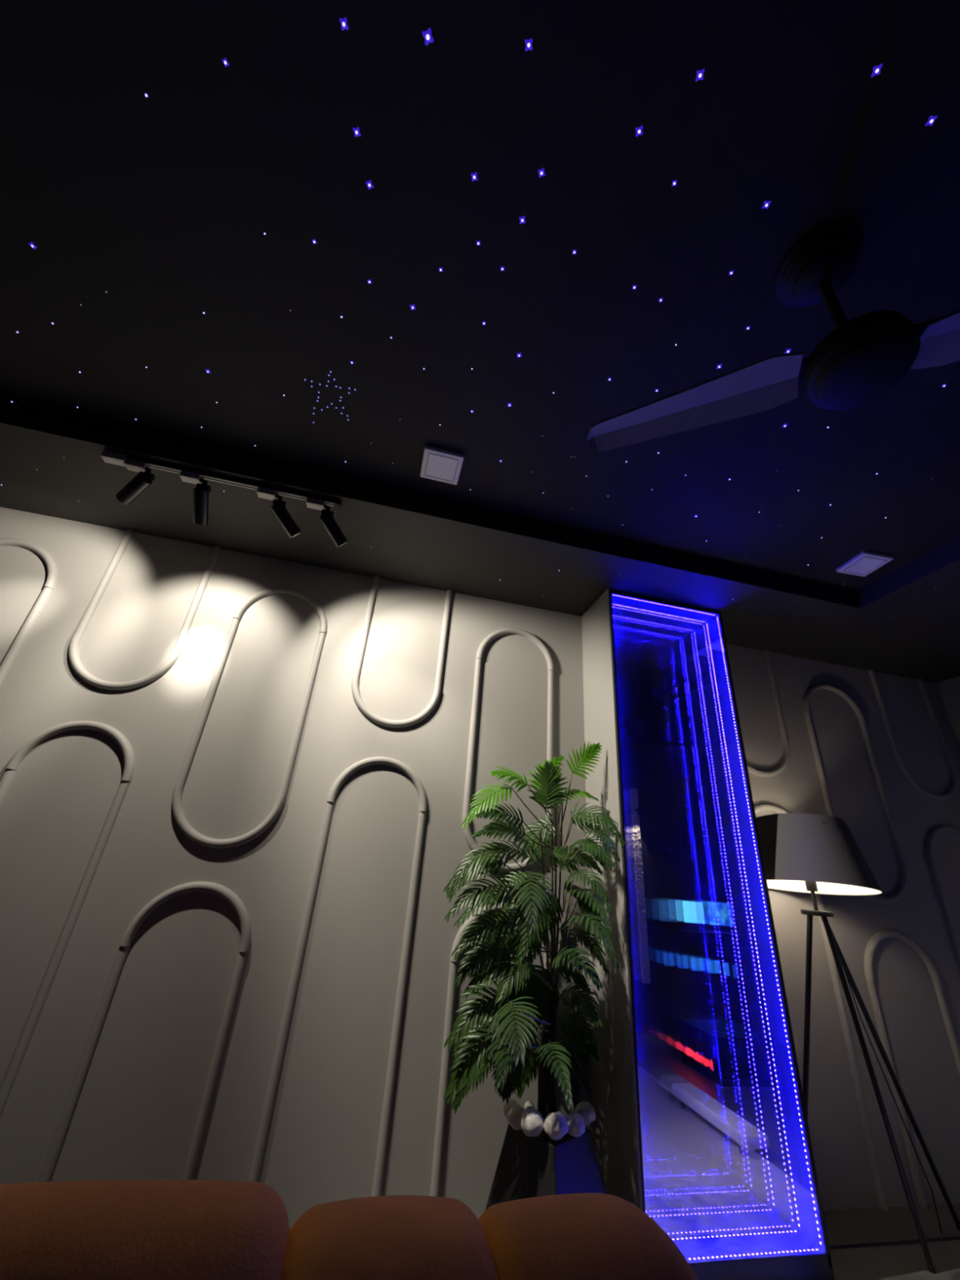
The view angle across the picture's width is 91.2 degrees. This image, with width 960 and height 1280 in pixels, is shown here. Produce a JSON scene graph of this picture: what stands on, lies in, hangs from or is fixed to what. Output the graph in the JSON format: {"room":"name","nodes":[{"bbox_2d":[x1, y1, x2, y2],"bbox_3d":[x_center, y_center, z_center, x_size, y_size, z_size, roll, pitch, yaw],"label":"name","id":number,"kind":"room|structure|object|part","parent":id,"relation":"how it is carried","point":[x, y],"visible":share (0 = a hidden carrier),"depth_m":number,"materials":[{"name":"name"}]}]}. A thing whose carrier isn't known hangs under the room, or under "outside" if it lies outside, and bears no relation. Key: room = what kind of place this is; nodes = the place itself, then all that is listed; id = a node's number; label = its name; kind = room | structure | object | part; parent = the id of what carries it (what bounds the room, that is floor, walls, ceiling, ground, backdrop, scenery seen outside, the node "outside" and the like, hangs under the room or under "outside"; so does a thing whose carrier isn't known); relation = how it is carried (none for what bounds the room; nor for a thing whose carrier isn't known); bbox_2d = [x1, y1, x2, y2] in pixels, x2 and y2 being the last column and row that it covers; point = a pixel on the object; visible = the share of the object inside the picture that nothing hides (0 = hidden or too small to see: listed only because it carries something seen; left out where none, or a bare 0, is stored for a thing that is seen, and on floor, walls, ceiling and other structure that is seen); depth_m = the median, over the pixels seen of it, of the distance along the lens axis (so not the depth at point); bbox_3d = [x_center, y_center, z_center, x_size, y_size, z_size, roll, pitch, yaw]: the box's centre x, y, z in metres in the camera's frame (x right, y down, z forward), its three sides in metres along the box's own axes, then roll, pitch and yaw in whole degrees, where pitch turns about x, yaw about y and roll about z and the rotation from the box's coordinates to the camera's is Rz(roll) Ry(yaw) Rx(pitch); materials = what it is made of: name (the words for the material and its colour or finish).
{"room":"home theater","nodes":[
{"label":"home theater","id":0,"kind":"room"},
{"bbox_2d":[0,0,959,591],"bbox_3d":[0.448,-1.168,1.165,6.956,0.094,3.995,10,-26,-10],"label":"ceiling","id":1,"kind":"structure","parent":0,"point":[163,203],"depth_m":1.28,"materials":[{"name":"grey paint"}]},
{"bbox_2d":[28,241,37,248],"bbox_3d":[-1.313,-1.156,1.379,0.016,0.006,0.016,-4,-27,17],"label":"recessed light","id":2,"kind":"object","parent":1,"relation":"in","point":[31,243],"visible":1,"depth_m":1.38,"materials":[{"name":"blue"}]},
{"bbox_2d":[222,57,229,66],"bbox_3d":[-0.557,-1.264,1.029,0.012,0.005,0.012,-4,-27,17],"label":"recessed light","id":3,"kind":"object","parent":1,"relation":"in","point":[224,60],"visible":1,"depth_m":1.03,"materials":[{"name":"blue"}]},
{"bbox_2d":[339,17,348,30],"bbox_3d":[-0.281,-1.269,0.969,0.016,0.006,0.016,2,-26,7],"label":"recessed light","id":4,"kind":"object","parent":1,"relation":"in","point":[343,21],"visible":1,"depth_m":0.97,"materials":[{"name":"blue"}]},
{"bbox_2d":[352,126,360,137],"bbox_3d":[-0.292,-1.201,1.112,0.016,0.006,0.016,0,-26,10],"label":"recessed light","id":5,"kind":"object","parent":1,"relation":"in","point":[356,131],"visible":1,"depth_m":1.11,"materials":[{"name":"blue"}]},
{"bbox_2d":[365,179,373,189],"bbox_3d":[-0.282,-1.159,1.197,0.016,0.006,0.016,-5,-27,19],"label":"recessed light","id":6,"kind":"object","parent":1,"relation":"in","point":[369,184],"visible":1,"depth_m":1.20,"materials":[{"name":"blue"}]},
{"bbox_2d":[409,304,415,310],"bbox_3d":[-0.208,-1.028,1.454,0.016,0.006,0.016,-2,-27,14],"label":"recessed light","id":7,"kind":"object","parent":1,"relation":"in","point":[412,307],"visible":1,"depth_m":1.45,"materials":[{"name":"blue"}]},
{"bbox_2d":[422,27,433,45],"bbox_3d":[-0.108,-1.251,0.976,0.020,0.008,0.020,-4,-27,18],"label":"recessed light","id":8,"kind":"object","parent":1,"relation":"in","point":[427,34],"visible":1,"depth_m":0.97,"materials":[{"name":"blue"}]},
{"bbox_2d":[419,445,464,484],"bbox_3d":[-0.164,-0.744,2.011,0.167,0.023,0.167,10,-26,-10],"label":"recessed light","id":9,"kind":"object","parent":1,"relation":"in","point":[439,464],"visible":1,"depth_m":1.99,"materials":[{"name":"white plastic"}]},
{"bbox_2d":[425,453,457,480],"bbox_3d":[-0.165,-0.735,2.006,0.122,0.001,0.122,10,-26,-10],"label":"diffuser","id":10,"kind":"object","parent":9,"relation":"attached to","point":[438,467],"depth_m":2.00,"materials":[{"name":"white plastic"}]},
{"bbox_2d":[471,172,477,181],"bbox_3d":[-0.014,-1.150,1.168,0.016,0.006,0.016,-1,-26,11],"label":"recessed light","id":11,"kind":"object","parent":1,"relation":"in","point":[473,175],"visible":1,"depth_m":1.17,"materials":[{"name":"blue"}]},
{"bbox_2d":[0,401,959,683],"bbox_3d":[0.441,-1.079,1.121,6.768,0.106,3.807,10,-26,-10],"label":"ceiling","id":12,"kind":"structure","parent":1,"relation":"attached to","point":[413,539],"depth_m":2.38,"materials":[{"name":"grey paint"}]},
{"bbox_2d":[100,449,342,510],"bbox_3d":[-1.094,-0.684,2.037,0.961,0.034,0.040,10,-26,-10],"label":"track","id":13,"kind":"object","parent":12,"relation":"attached to","point":[111,457],"visible":0.95,"depth_m":2.02,"materials":[{"name":"black plastic"}]},
{"bbox_2d":[115,458,155,505],"bbox_3d":[-1.449,-0.661,1.955,0.164,0.161,0.100,-10,-29,27],"label":"track spotlight","id":14,"kind":"object","parent":13,"relation":"attached to","point":[144,478],"visible":1,"depth_m":1.95,"materials":[{"name":"grey plastic"}]},
{"bbox_2d":[179,470,211,524],"bbox_3d":[-1.224,-0.598,2.016,0.124,0.186,0.145,10,-26,-10],"label":"track spotlight","id":15,"kind":"object","parent":13,"relation":"attached to","point":[201,492],"visible":1,"depth_m":1.99,"materials":[{"name":"grey plastic"}]},
{"bbox_2d":[306,497,347,547],"bbox_3d":[-0.678,-0.522,2.090,0.216,0.178,0.083,21,-30,-30],"label":"track spotlight","id":16,"kind":"object","parent":13,"relation":"attached to","point":[326,518],"visible":1,"depth_m":2.08,"materials":[{"name":"grey plastic"}]},
{"bbox_2d":[256,486,301,537],"bbox_3d":[-0.877,-0.557,2.055,0.219,0.174,0.084,21,-30,-31],"label":"track spotlight","id":17,"kind":"object","parent":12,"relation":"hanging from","point":[278,508],"visible":1,"depth_m":2.04,"materials":[{"name":"grey plastic"}]},
{"bbox_2d":[519,215,525,223],"bbox_3d":[0.112,-1.106,1.239,0.016,0.006,0.016,-1,-26,12],"label":"recessed light","id":18,"kind":"object","parent":1,"relation":"in","point":[522,219],"visible":1,"depth_m":1.24,"materials":[{"name":"blue"}]},
{"bbox_2d":[524,38,533,51],"bbox_3d":[0.101,-1.234,0.975,0.016,0.006,0.016,0,-26,9],"label":"recessed light","id":19,"kind":"object","parent":1,"relation":"in","point":[528,42],"visible":1,"depth_m":0.97,"materials":[{"name":"blue"}]},
{"bbox_2d":[537,167,545,177],"bbox_3d":[0.151,-1.144,1.152,0.016,0.006,0.016,-5,-27,18],"label":"recessed light","id":20,"kind":"object","parent":1,"relation":"in","point":[541,172],"visible":1,"depth_m":1.15,"materials":[{"name":"blue"}]},
{"bbox_2d":[635,125,643,137],"bbox_3d":[0.364,-1.164,1.076,0.016,0.006,0.016,-4,-27,18],"label":"recessed light","id":21,"kind":"object","parent":1,"relation":"in","point":[638,130],"visible":1,"depth_m":1.07,"materials":[{"name":"blue"}]},
{"bbox_2d":[671,179,676,186],"bbox_3d":[0.476,-1.118,1.151,0.012,0.005,0.012,-1,-26,11],"label":"recessed light","id":22,"kind":"object","parent":1,"relation":"in","point":[674,182],"visible":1,"depth_m":1.15,"materials":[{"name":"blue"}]},
{"bbox_2d":[695,68,704,81],"bbox_3d":[0.466,-1.194,0.995,0.016,0.006,0.016,-1,-26,12],"label":"recessed light","id":23,"kind":"object","parent":1,"relation":"in","point":[700,74],"visible":1,"depth_m":0.99,"materials":[{"name":"blue"}]},
{"bbox_2d":[761,200,771,208],"bbox_3d":[0.716,-1.087,1.175,0.016,0.006,0.016,4,-26,2],"label":"recessed light","id":24,"kind":"object","parent":1,"relation":"in","point":[766,203],"visible":1,"depth_m":1.17,"materials":[{"name":"blue"}]},
{"bbox_2d":[586,222,959,451],"bbox_3d":[0.899,-0.804,1.178,1.265,0.480,0.212,-5,-27,19],"label":"ceiling fan","id":25,"kind":"object","parent":1,"relation":"hanging from","point":[867,355],"visible":1,"depth_m":1.18,"materials":[{"name":"black paint"}]},
{"bbox_3d":[0.543,-0.616,1.250,0.520,0.027,0.145,-8,-28,24],"label":"blade","id":26,"kind":"part","parent":25,"relation":"part of","materials":[{"name":"grey"}]},
{"bbox_3d":[0.901,-0.821,1.186,0.026,0.284,0.026,10,-26,-10],"label":"rod","id":27,"kind":"part","parent":25,"relation":"part of","materials":[{"name":"black paint"}]},
{"bbox_3d":[1.231,-0.698,0.963,0.520,0.027,0.145,-8,-28,24],"label":"blade","id":28,"kind":"part","parent":25,"relation":"part of","materials":[{"name":"grey"}]},
{"bbox_2d":[784,348,791,353],"bbox_3d":[0.975,-0.913,1.488,0.016,0.006,0.016,2,-26,6],"label":"recessed light","id":29,"kind":"object","parent":1,"relation":"in","point":[788,350],"visible":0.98,"depth_m":1.49,"materials":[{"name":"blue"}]},
{"bbox_2d":[835,551,893,576],"bbox_3d":[1.951,-0.385,2.388,0.167,0.023,0.167,8,-26,-7],"label":"recessed light","id":30,"kind":"object","parent":1,"relation":"in","point":[865,562],"visible":1,"depth_m":2.37,"materials":[{"name":"white plastic"}]},
{"bbox_2d":[844,557,885,573],"bbox_3d":[1.950,-0.376,2.384,0.122,0.001,0.122,8,-26,-7],"label":"diffuser","id":31,"kind":"object","parent":30,"relation":"attached to","point":[860,565],"depth_m":2.38,"materials":[{"name":"white plastic"}]},
{"bbox_2d":[871,63,882,77],"bbox_3d":[0.821,-1.176,0.971,0.016,0.006,0.016,-5,-27,19],"label":"recessed light","id":32,"kind":"object","parent":1,"relation":"in","point":[877,69],"visible":1,"depth_m":0.97,"materials":[{"name":"blue"}]},
{"bbox_2d":[924,115,937,125],"bbox_3d":[0.988,-1.135,1.028,0.016,0.006,0.016,3,-26,3],"label":"recessed light","id":33,"kind":"object","parent":1,"relation":"in","point":[931,118],"visible":1,"depth_m":1.03,"materials":[{"name":"blue"}]},
{"bbox_2d":[0,506,959,1230],"bbox_3d":[-0.108,0.890,2.275,6.956,2.717,0.094,10,-26,-10],"label":"wall","id":34,"kind":"structure","parent":0,"point":[135,1115],"depth_m":2.09,"materials":[{"name":"beige paint"}]},
{"bbox_2d":[0,537,57,684],"bbox_3d":[-2.283,0.083,2.011,0.459,1.277,0.025,10,-26,-10],"label":"trim","id":35,"kind":"structure","parent":34,"relation":"attached to","point":[52,571],"depth_m":2.20,"materials":[{"name":"beige paint"}]},
{"bbox_2d":[0,720,134,1118],"bbox_3d":[-1.744,1.080,1.690,0.459,1.623,0.025,10,-26,-10],"label":"trim","id":36,"kind":"structure","parent":34,"relation":"attached to","point":[21,1047],"depth_m":1.84,"materials":[{"name":"beige paint"}]},
{"bbox_2d":[38,881,251,1182],"bbox_3d":[-1.153,1.446,1.676,0.459,1.043,0.025,10,-26,-10],"label":"trim","id":37,"kind":"structure","parent":34,"relation":"attached to","point":[67,1114],"depth_m":1.70,"materials":[{"name":"beige paint"}]},
{"bbox_2d":[68,528,221,690],"bbox_3d":[-1.641,-0.158,2.291,0.459,0.840,0.025,10,-26,-10],"label":"trim","id":38,"kind":"structure","parent":34,"relation":"attached to","point":[74,644],"depth_m":2.23,"materials":[{"name":"beige paint"}]},
{"bbox_2d":[171,586,327,848],"bbox_3d":[-1.057,0.294,2.235,0.459,1.277,0.025,10,-26,-10],"label":"trim","id":39,"kind":"structure","parent":34,"relation":"attached to","point":[187,829],"depth_m":2.17,"materials":[{"name":"beige paint"}]},
{"bbox_2d":[248,756,426,1196],"bbox_3d":[-0.516,1.291,1.915,0.459,1.623,0.025,10,-26,-10],"label":"trim","id":40,"kind":"structure","parent":34,"relation":"attached to","point":[260,1148],"depth_m":1.88,"materials":[{"name":"beige paint"}]},
{"bbox_2d":[351,575,452,728],"bbox_3d":[-0.413,0.053,2.515,0.459,0.840,0.025,10,-26,-10],"label":"trim","id":41,"kind":"structure","parent":34,"relation":"attached to","point":[360,704],"depth_m":2.46,"materials":[{"name":"beige paint"}]},
{"bbox_2d":[430,902,550,1196],"bbox_3d":[0.076,1.657,1.901,0.459,1.043,0.025,10,-26,-10],"label":"trim","id":42,"kind":"structure","parent":34,"relation":"attached to","point":[446,1055],"depth_m":1.84,"materials":[{"name":"beige paint"}]},
{"bbox_2d":[462,627,554,872],"bbox_3d":[0.172,0.505,2.459,0.459,1.277,0.025,10,-26,-10],"label":"trim","id":43,"kind":"structure","parent":34,"relation":"attached to","point":[470,841],"depth_m":2.49,"materials":[{"name":"beige paint"}]},
{"bbox_2d":[746,649,790,777],"bbox_3d":[1.668,0.411,2.895,0.459,0.840,0.025,10,-26,-10],"label":"trim","id":44,"kind":"structure","parent":34,"relation":"attached to","point":[782,765],"depth_m":2.87,"materials":[{"name":"beige paint"}]},
{"bbox_2d":[754,803,888,1210],"bbox_3d":[1.565,1.649,2.295,0.459,1.623,0.025,10,-26,-10],"label":"trim","id":45,"kind":"structure","parent":34,"relation":"attached to","point":[874,1165],"depth_m":2.19,"materials":[{"name":"beige paint"}]},
{"bbox_2d":[802,683,908,903],"bbox_3d":[2.253,0.863,2.839,0.459,1.277,0.025,10,-26,-10],"label":"trim","id":46,"kind":"structure","parent":34,"relation":"attached to","point":[901,887],"depth_m":2.85,"materials":[{"name":"beige paint"}]},
{"bbox_2d":[822,1203,959,1249],"bbox_3d":[2.142,2.446,1.987,1.986,0.009,0.183,10,-26,-10],"label":"baseboard","id":47,"kind":"structure","parent":34,"relation":"attached to","point":[869,1227],"depth_m":1.88,"materials":[{"name":"grey"}]},
{"bbox_2d":[863,929,959,1208],"bbox_3d":[2.157,2.014,2.281,0.459,1.043,0.025,10,-26,-10],"label":"trim","id":48,"kind":"structure","parent":34,"relation":"attached to","point":[877,937],"depth_m":2.34,"materials":[{"name":"beige paint"}]},
{"bbox_2d":[867,669,957,799],"bbox_3d":[2.895,0.622,3.119,0.459,0.840,0.025,10,-26,-10],"label":"trim","id":49,"kind":"structure","parent":34,"relation":"attached to","point":[952,788],"depth_m":3.08,"materials":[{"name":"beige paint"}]},
{"bbox_2d":[924,825,959,968],"bbox_3d":[2.792,1.859,2.519,0.459,1.623,0.025,10,-26,-10],"label":"trim","id":50,"kind":"structure","parent":34,"relation":"attached to","point":[932,833],"depth_m":2.70,"materials":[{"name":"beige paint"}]},
{"bbox_2d":[484,1116,606,1210],"bbox_3d":[0.226,1.849,1.532,0.370,0.400,0.370,26,-33,-36],"label":"planter","id":51,"kind":"object","parent":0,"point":[539,1166],"depth_m":1.52,"materials":[{"name":"black"}]},
{"bbox_2d":[582,588,642,1210],"bbox_3d":[0.915,1.016,2.238,0.714,2.611,0.342,10,-26,-10],"label":"wall column","id":52,"kind":"structure","parent":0,"point":[615,1124],"depth_m":1.94,"materials":[{"name":"beige paint"}]},
{"bbox_2d":[609,590,834,1279],"bbox_3d":[0.946,0.966,2.120,0.698,2.604,0.079,10,-26,-10],"label":"mirror","id":53,"kind":"object","parent":52,"relation":"attached to","point":[728,1171],"visible":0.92,"depth_m":1.94,"materials":[{"name":"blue mirror"}]},
{"bbox_2d":[829,1240,959,1279],"bbox_3d":[0.239,1.343,-0.053,6.956,0.070,3.995,10,-26,-10],"label":"floor","id":54,"kind":"structure","parent":0,"point":[900,1261],"depth_m":1.71,"materials":[{"name":"grey tile"}]},
{"bbox_2d":[0,1179,698,1279],"bbox_3d":[-0.419,0.859,0.091,1.526,0.825,0.842,10,-26,-10],"label":"sofa","id":55,"kind":"object","parent":54,"relation":"on","point":[103,1229],"visible":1,"depth_m":0.51,"materials":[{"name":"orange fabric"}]},
{"bbox_2d":[443,741,626,1210],"bbox_3d":[0.241,1.171,1.704,0.771,1.768,0.718,15,-28,-20],"label":"potted palm","id":56,"kind":"object","parent":54,"relation":"on","point":[539,1166],"visible":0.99,"depth_m":1.72,"materials":[{"name":"green plant"}]},
{"bbox_2d":[502,1098,519,1118],"bbox_3d":[0.113,1.635,1.634,0.067,0.053,0.074,10,-26,-10],"label":"pebble","id":57,"kind":"object","parent":56,"relation":"in","point":[512,1103],"visible":0.51,"depth_m":1.63,"materials":[{"name":"grey stone"}]},
{"bbox_2d":[506,1105,524,1129],"bbox_3d":[0.126,1.609,1.584,0.063,0.057,0.080,-11,-30,29],"label":"pebble","id":58,"kind":"object","parent":56,"relation":"in","point":[515,1113],"visible":0.82,"depth_m":1.56,"materials":[{"name":"grey stone"}]},
{"bbox_2d":[524,1100,534,1110],"bbox_3d":[0.177,1.680,1.692,0.035,0.030,0.044,10,-26,-10],"label":"pebble","id":59,"kind":"object","parent":56,"relation":"on","point":[528,1104],"visible":0.65,"depth_m":1.69,"materials":[{"name":"white stone"}]},
{"bbox_2d":[519,1108,544,1137],"bbox_3d":[0.172,1.583,1.542,0.088,0.060,0.074,10,-26,-10],"label":"pebble","id":60,"kind":"object","parent":56,"relation":"in","point":[531,1122],"visible":0.99,"depth_m":1.52,"materials":[{"name":"white stone"}]},
{"bbox_2d":[543,1111,568,1140],"bbox_3d":[0.249,1.586,1.535,0.070,0.063,0.083,-16,-32,36],"label":"pebble","id":61,"kind":"object","parent":56,"relation":"on","point":[556,1126],"visible":1,"depth_m":1.51,"materials":[{"name":"white stone"}]},
{"bbox_2d":[566,1112,585,1137],"bbox_3d":[0.318,1.619,1.569,0.074,0.056,0.077,10,-26,-10],"label":"pebble","id":62,"kind":"object","parent":56,"relation":"on","point":[575,1122],"visible":0.93,"depth_m":1.55,"materials":[{"name":"grey stone"}]},
{"bbox_2d":[574,1101,595,1125],"bbox_3d":[0.371,1.664,1.655,0.081,0.056,0.068,10,-26,-10],"label":"pebble","id":63,"kind":"object","parent":56,"relation":"in","point":[584,1108],"visible":0.81,"depth_m":1.64,"materials":[{"name":"grey stone"}]},
{"bbox_2d":[755,813,959,1273],"bbox_3d":[1.660,1.592,2.043,0.789,1.520,0.521,10,-26,-10],"label":"floor lamp","id":64,"kind":"object","parent":54,"relation":"on","point":[814,854],"visible":0.88,"depth_m":2.09,"materials":[{"name":"grey fabric"}]},
{"bbox_3d":[1.377,1.767,1.981,0.255,1.090,0.023,-10,-29,27],"label":"leg","id":65,"kind":"part","parent":64,"relation":"part of","materials":[{"name":"black metal"}]},
{"bbox_2d":[804,880,817,891],"bbox_3d":[1.564,1.154,2.221,0.044,0.058,0.044,10,-26,-10],"label":"socket","id":66,"kind":"object","parent":64,"relation":"attached to","point":[811,886],"depth_m":2.20,"materials":[{"name":"black plastic"}]},
{"bbox_3d":[1.560,1.210,2.194,0.016,0.113,0.016,10,-26,-10],"label":"stem","id":67,"kind":"part","parent":64,"relation":"part of","materials":[{"name":"black metal"}]},
{"bbox_3d":[1.556,1.260,2.170,0.128,0.020,0.128,10,-26,-10],"label":"tripod plate","id":68,"kind":"part","parent":64,"relation":"part of","materials":[{"name":"black metal"}]},
{"bbox_3d":[1.574,1.038,2.277,0.521,0.334,0.521,10,-26,-10],"label":"lamp shade","id":69,"kind":"part","parent":64,"relation":"part of","materials":[{"name":"grey fabric"}]},
{"bbox_3d":[1.602,1.761,1.931,0.134,1.088,0.023,2,-26,5],"label":"leg","id":70,"kind":"part","parent":64,"relation":"part of","materials":[{"name":"black metal"}]},
{"bbox_3d":[1.704,1.820,2.011,0.406,1.076,0.034,19,-29,-27],"label":"cord","id":71,"kind":"part","parent":64,"relation":"part of","materials":[{"name":"black plastic"}]},
{"bbox_3d":[1.768,1.830,2.045,0.508,1.094,0.023,16,-28,-23],"label":"leg","id":72,"kind":"part","parent":64,"relation":"part of","materials":[{"name":"black metal"}]},
{"bbox_2d":[936,675,959,746],"bbox_3d":[3.671,0.664,1.161,0.094,2.717,3.807,10,-26,-10],"label":"wall","id":73,"kind":"structure","parent":0,"point":[949,690],"depth_m":3.26,"materials":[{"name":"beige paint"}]}
]}

